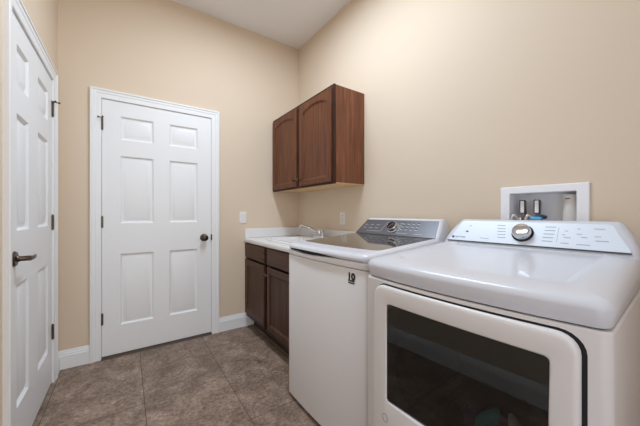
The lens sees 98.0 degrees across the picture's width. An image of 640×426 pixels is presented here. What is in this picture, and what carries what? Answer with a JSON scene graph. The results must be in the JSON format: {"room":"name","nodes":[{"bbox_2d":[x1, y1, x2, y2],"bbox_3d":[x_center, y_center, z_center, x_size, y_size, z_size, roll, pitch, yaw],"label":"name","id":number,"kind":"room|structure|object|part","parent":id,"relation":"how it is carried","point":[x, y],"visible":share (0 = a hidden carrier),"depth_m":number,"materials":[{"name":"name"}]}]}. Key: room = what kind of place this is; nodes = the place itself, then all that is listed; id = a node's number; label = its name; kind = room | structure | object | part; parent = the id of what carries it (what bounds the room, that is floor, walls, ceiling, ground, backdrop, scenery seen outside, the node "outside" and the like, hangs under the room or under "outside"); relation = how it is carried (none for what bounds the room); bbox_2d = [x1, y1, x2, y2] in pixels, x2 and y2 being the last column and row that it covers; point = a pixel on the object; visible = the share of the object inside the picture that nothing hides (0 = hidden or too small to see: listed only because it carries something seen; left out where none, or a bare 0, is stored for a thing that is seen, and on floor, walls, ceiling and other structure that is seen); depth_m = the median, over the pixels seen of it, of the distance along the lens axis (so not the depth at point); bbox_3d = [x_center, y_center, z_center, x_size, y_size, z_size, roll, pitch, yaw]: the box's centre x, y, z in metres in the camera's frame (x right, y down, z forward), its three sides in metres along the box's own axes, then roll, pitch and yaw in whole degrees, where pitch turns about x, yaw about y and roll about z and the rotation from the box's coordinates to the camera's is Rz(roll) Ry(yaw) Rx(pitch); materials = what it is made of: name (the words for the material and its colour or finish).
{"room":"laundry room","nodes":[
{"label":"laundry room","id":0,"kind":"room"},
{"bbox_2d":[0,0,57,425],"bbox_3d":[-0.946,-0.363,0.637,0.001,3.005,3.365,0,0,-35],"label":"wall","id":1,"kind":"structure","parent":0,"point":[43,14],"depth_m":1.57,"materials":[{"name":"beige paint"}]},
{"bbox_2d":[2,0,57,425],"bbox_3d":[-1.588,0.088,1.502,0.112,2.104,0.968,0,0,-35],"label":"trim","id":2,"kind":"structure","parent":1,"relation":"attached to","point":[17,6],"depth_m":1.14,"materials":[{"name":"white paint"}]},
{"bbox_2d":[12,10,59,425],"bbox_3d":[-1.553,0.118,1.537,0.101,2.020,0.841,0,0,-35],"label":"door","id":3,"kind":"structure","parent":1,"relation":"in","point":[32,103],"depth_m":1.45,"materials":[{"name":"white paint"}]},
{"bbox_3d":[-1.341,0.205,1.254,0.056,0.068,0.068,0,0,-35],"label":"lever","id":4,"kind":"part","parent":3,"relation":"part of","materials":[{"name":"brown metal"}]},
{"bbox_2d":[58,355,59,373],"bbox_3d":[-1.861,1.073,1.966,0.015,0.134,0.105,0,0,-35],"label":"baseboard","id":5,"kind":"structure","parent":1,"relation":"attached to","point":[58,355],"depth_m":1.99,"materials":[{"name":"white paint"}]},
{"bbox_2d":[32,324,320,425],"bbox_3d":[0.551,1.140,0.167,2.162,0.001,6.085,0,0,-35],"label":"floor","id":6,"kind":"structure","parent":0,"point":[237,376],"depth_m":1.82,"materials":[{"name":"tile"}]},
{"bbox_2d":[245,243,288,353],"bbox_3d":[-0.212,0.717,2.542,0.646,0.846,1.066,0,0,-35],"label":"base cabinet","id":7,"kind":"object","parent":6,"relation":"on","point":[266,269],"visible":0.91,"depth_m":2.35,"materials":[{"name":"brown wood"}]},
{"bbox_3d":[-0.616,0.372,2.618,0.019,0.136,0.474,0,0,-35],"label":"drawer","id":8,"kind":"part","parent":7,"relation":"part of","materials":[{"name":"brown wood"}]},
{"bbox_3d":[-0.616,0.730,2.618,0.019,0.540,0.474,0,0,-35],"label":"door","id":9,"kind":"part","parent":7,"relation":"part of","materials":[{"name":"brown wood"}]},
{"bbox_3d":[-0.309,0.372,2.177,0.019,0.136,0.484,0,0,-35],"label":"drawer","id":10,"kind":"part","parent":7,"relation":"part of","materials":[{"name":"brown wood"}]},
{"bbox_3d":[-0.309,0.730,2.177,0.019,0.540,0.484,0,0,-35],"label":"door","id":11,"kind":"part","parent":7,"relation":"part of","materials":[{"name":"brown wood"}]},
{"bbox_2d":[244,227,355,252],"bbox_3d":[-0.196,0.226,2.542,0.636,0.135,1.088,0,0,-35],"label":"countertop","id":12,"kind":"structure","parent":7,"relation":"on","point":[257,236],"depth_m":2.84,"materials":[{"name":"white stone"}]},
{"bbox_2d":[266,236,317,244],"bbox_3d":[-0.137,0.332,2.511,0.514,0.187,0.604,0,0,-35],"label":"sink","id":13,"kind":"object","parent":12,"relation":"in","point":[286,240],"visible":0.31,"depth_m":2.70,"materials":[{"name":"white ceramic"}]},
{"bbox_2d":[298,224,324,237],"bbox_3d":[-0.073,0.173,2.696,0.287,0.128,0.096,0,0,28],"label":"faucet","id":14,"kind":"object","parent":12,"relation":"on","point":[318,233],"visible":0.97,"depth_m":2.65,"materials":[{"name":"silver metal"}]},
{"bbox_3d":[-0.114,0.150,2.689,0.222,0.082,0.030,0,0,18],"label":"spout","id":15,"kind":"part","parent":14,"relation":"part of","materials":[{"name":"silver metal"}]},
{"bbox_2d":[289,218,449,425],"bbox_3d":[0.282,0.589,1.690,0.737,1.103,0.687,0,0,-37],"label":"washing machine","id":16,"kind":"object","parent":6,"relation":"on","point":[328,276],"visible":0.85,"depth_m":1.45,"materials":[{"name":"white metal"}]},
{"bbox_3d":[0.281,0.238,1.689,0.732,0.032,0.687,0,0,-37],"label":"frame","id":17,"kind":"part","parent":16,"relation":"part of","materials":[{"name":"white ceramic"}]},
{"bbox_3d":[0.280,0.178,1.688,0.733,0.083,0.687,0,0,-37],"label":"lid","id":18,"kind":"part","parent":16,"relation":"part of","materials":[{"name":"white ceramic"}]},
{"bbox_3d":[0.265,0.164,1.672,0.469,0.039,0.619,0,0,-37],"label":"glass pane","id":19,"kind":"part","parent":16,"relation":"part of","materials":[{"name":"grey"}]},
{"bbox_3d":[0.489,0.096,1.836,0.088,0.096,0.630,0,0,-37],"label":"control panel","id":20,"kind":"part","parent":16,"relation":"part of","materials":[{"name":"grey plastic"}]},
{"bbox_2d":[368,219,639,425],"bbox_3d":[0.675,0.587,1.077,0.770,1.107,0.723,0,0,-37],"label":"dryer","id":21,"kind":"object","parent":6,"relation":"on","point":[495,322],"visible":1,"depth_m":0.81,"materials":[{"name":"white metal"}]},
{"bbox_3d":[0.391,0.620,0.850,0.043,0.691,0.598,0,0,-37],"label":"door","id":22,"kind":"part","parent":21,"relation":"part of","materials":[{"name":"white plastic"}]},
{"bbox_3d":[0.907,0.092,1.246,0.061,0.097,0.656,0,0,-37],"label":"control panel","id":23,"kind":"part","parent":21,"relation":"part of","materials":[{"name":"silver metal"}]},
{"bbox_2d":[58,0,297,350],"bbox_3d":[-1.076,-0.363,2.595,2.022,3.005,0.001,0,0,-35],"label":"wall","id":24,"kind":"structure","parent":0,"point":[165,50],"depth_m":2.45,"materials":[{"name":"beige paint"}]},
{"bbox_2d":[58,345,89,369],"bbox_3d":[-1.827,1.073,2.064,0.182,0.134,0.015,0,0,-35],"label":"baseboard","id":25,"kind":"structure","parent":24,"relation":"attached to","point":[69,358],"depth_m":2.06,"materials":[{"name":"white paint"}]},
{"bbox_2d":[97,98,211,356],"bbox_3d":[-1.363,0.115,2.376,0.847,2.014,0.105,0,0,-35],"label":"door","id":26,"kind":"structure","parent":24,"relation":"in","point":[156,216],"depth_m":2.36,"materials":[{"name":"white paint"}]},
{"bbox_3d":[-1.063,0.228,2.562,0.066,0.066,0.069,0,0,-35],"label":"knob","id":27,"kind":"part","parent":26,"relation":"part of","materials":[{"name":"brown metal"}]},
{"bbox_2d":[90,86,218,362],"bbox_3d":[-1.381,0.088,2.421,0.956,2.104,0.118,0,0,-35],"label":"trim","id":28,"kind":"structure","parent":24,"relation":"attached to","point":[96,94],"depth_m":2.15,"materials":[{"name":"white paint"}]},
{"bbox_2d":[219,312,253,331],"bbox_3d":[-0.604,1.073,2.914,0.884,0.134,0.015,0,0,-35],"label":"baseboard","id":29,"kind":"structure","parent":24,"relation":"attached to","point":[239,320],"depth_m":2.74,"materials":[{"name":"white paint"}]},
{"bbox_2d":[239,212,245,222],"bbox_3d":[-0.774,0.046,2.798,0.072,0.118,0.010,0,0,-35],"label":"light switch","id":30,"kind":"object","parent":24,"relation":"attached to","point":[242,215],"visible":1,"depth_m":2.79,"materials":[{"name":"white plastic"}]},
{"bbox_2d":[172,0,349,49],"bbox_3d":[0.627,-1.865,0.146,2.022,0.001,5.965,0,0,-35],"label":"ceiling","id":31,"kind":"structure","parent":0,"point":[292,23],"depth_m":2.61,"materials":[{"name":"white paint"}]},
{"bbox_2d":[298,0,639,242],"bbox_3d":[0.715,-0.363,1.791,0.001,3.005,3.365,0,0,-35],"label":"wall","id":32,"kind":"structure","parent":0,"point":[466,101],"depth_m":1.55,"materials":[{"name":"beige paint"}]},
{"bbox_2d":[273,83,363,192],"bbox_3d":[-0.090,-0.606,2.627,0.366,0.759,1.070,0,0,-35],"label":"upper cabinet","id":33,"kind":"object","parent":32,"relation":"attached to","point":[318,144],"visible":1,"depth_m":2.27,"materials":[{"name":"brown wood"}]},
{"bbox_3d":[-0.356,-0.600,2.757,0.019,0.717,0.498,0,0,-35],"label":"door","id":34,"kind":"part","parent":33,"relation":"part of","materials":[{"name":"brown wood"}]},
{"bbox_3d":[-0.191,-0.606,2.556,0.019,0.759,1.070,0,0,-35],"label":"frame","id":35,"kind":"part","parent":33,"relation":"part of","materials":[{"name":"brown wood"}]},
{"bbox_3d":[-0.049,-0.600,2.315,0.019,0.717,0.474,0,0,-35],"label":"door","id":36,"kind":"part","parent":33,"relation":"part of","materials":[{"name":"brown wood"}]},
{"bbox_3d":[-0.062,-0.233,2.647,0.295,0.005,1.067,0,0,-35],"label":"panel","id":37,"kind":"part","parent":33,"relation":"part of","materials":[{"name":"brown wood"}]},
{"bbox_2d":[340,212,344,224],"bbox_3d":[0.203,0.048,2.520,0.008,0.118,0.072,0,0,-35],"label":"power outlet","id":38,"kind":"object","parent":32,"relation":"attached to","point":[342,214],"visible":1,"depth_m":2.51,"materials":[{"name":"white plastic"}]},
{"bbox_2d":[501,182,589,220],"bbox_3d":[1.078,-0.001,1.338,0.096,0.261,0.341,0,0,-35],"label":"outlet box","id":39,"kind":"object","parent":32,"relation":"attached to","point":[569,201],"visible":0.66,"depth_m":1.34,"materials":[{"name":"white plastic"}]},
{"bbox_2d":[510,214,523,219],"bbox_3d":[0.984,0.080,1.402,0.069,0.150,0.028,0,0,27],"label":"supply hose","id":40,"kind":"object","parent":39,"relation":"attached to","point":[513,216],"visible":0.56,"depth_m":1.39,"materials":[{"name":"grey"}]},
{"bbox_3d":[1.020,-0.031,1.403,0.004,0.060,0.016,0,0,-35],"label":"tag plate","id":41,"kind":"part","parent":39,"relation":"part of","materials":[{"name":"white"}]},
{"bbox_2d":[524,214,542,219],"bbox_3d":[1.026,0.080,1.346,0.040,0.150,0.085,0,0,-43],"label":"supply hose","id":42,"kind":"object","parent":39,"relation":"attached to","point":[527,216],"visible":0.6,"depth_m":1.34,"materials":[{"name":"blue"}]},
{"bbox_3d":[1.055,-0.031,1.353,0.004,0.060,0.016,0,0,-35],"label":"tag plate","id":43,"kind":"part","parent":39,"relation":"part of","materials":[{"name":"white"}]}
]}

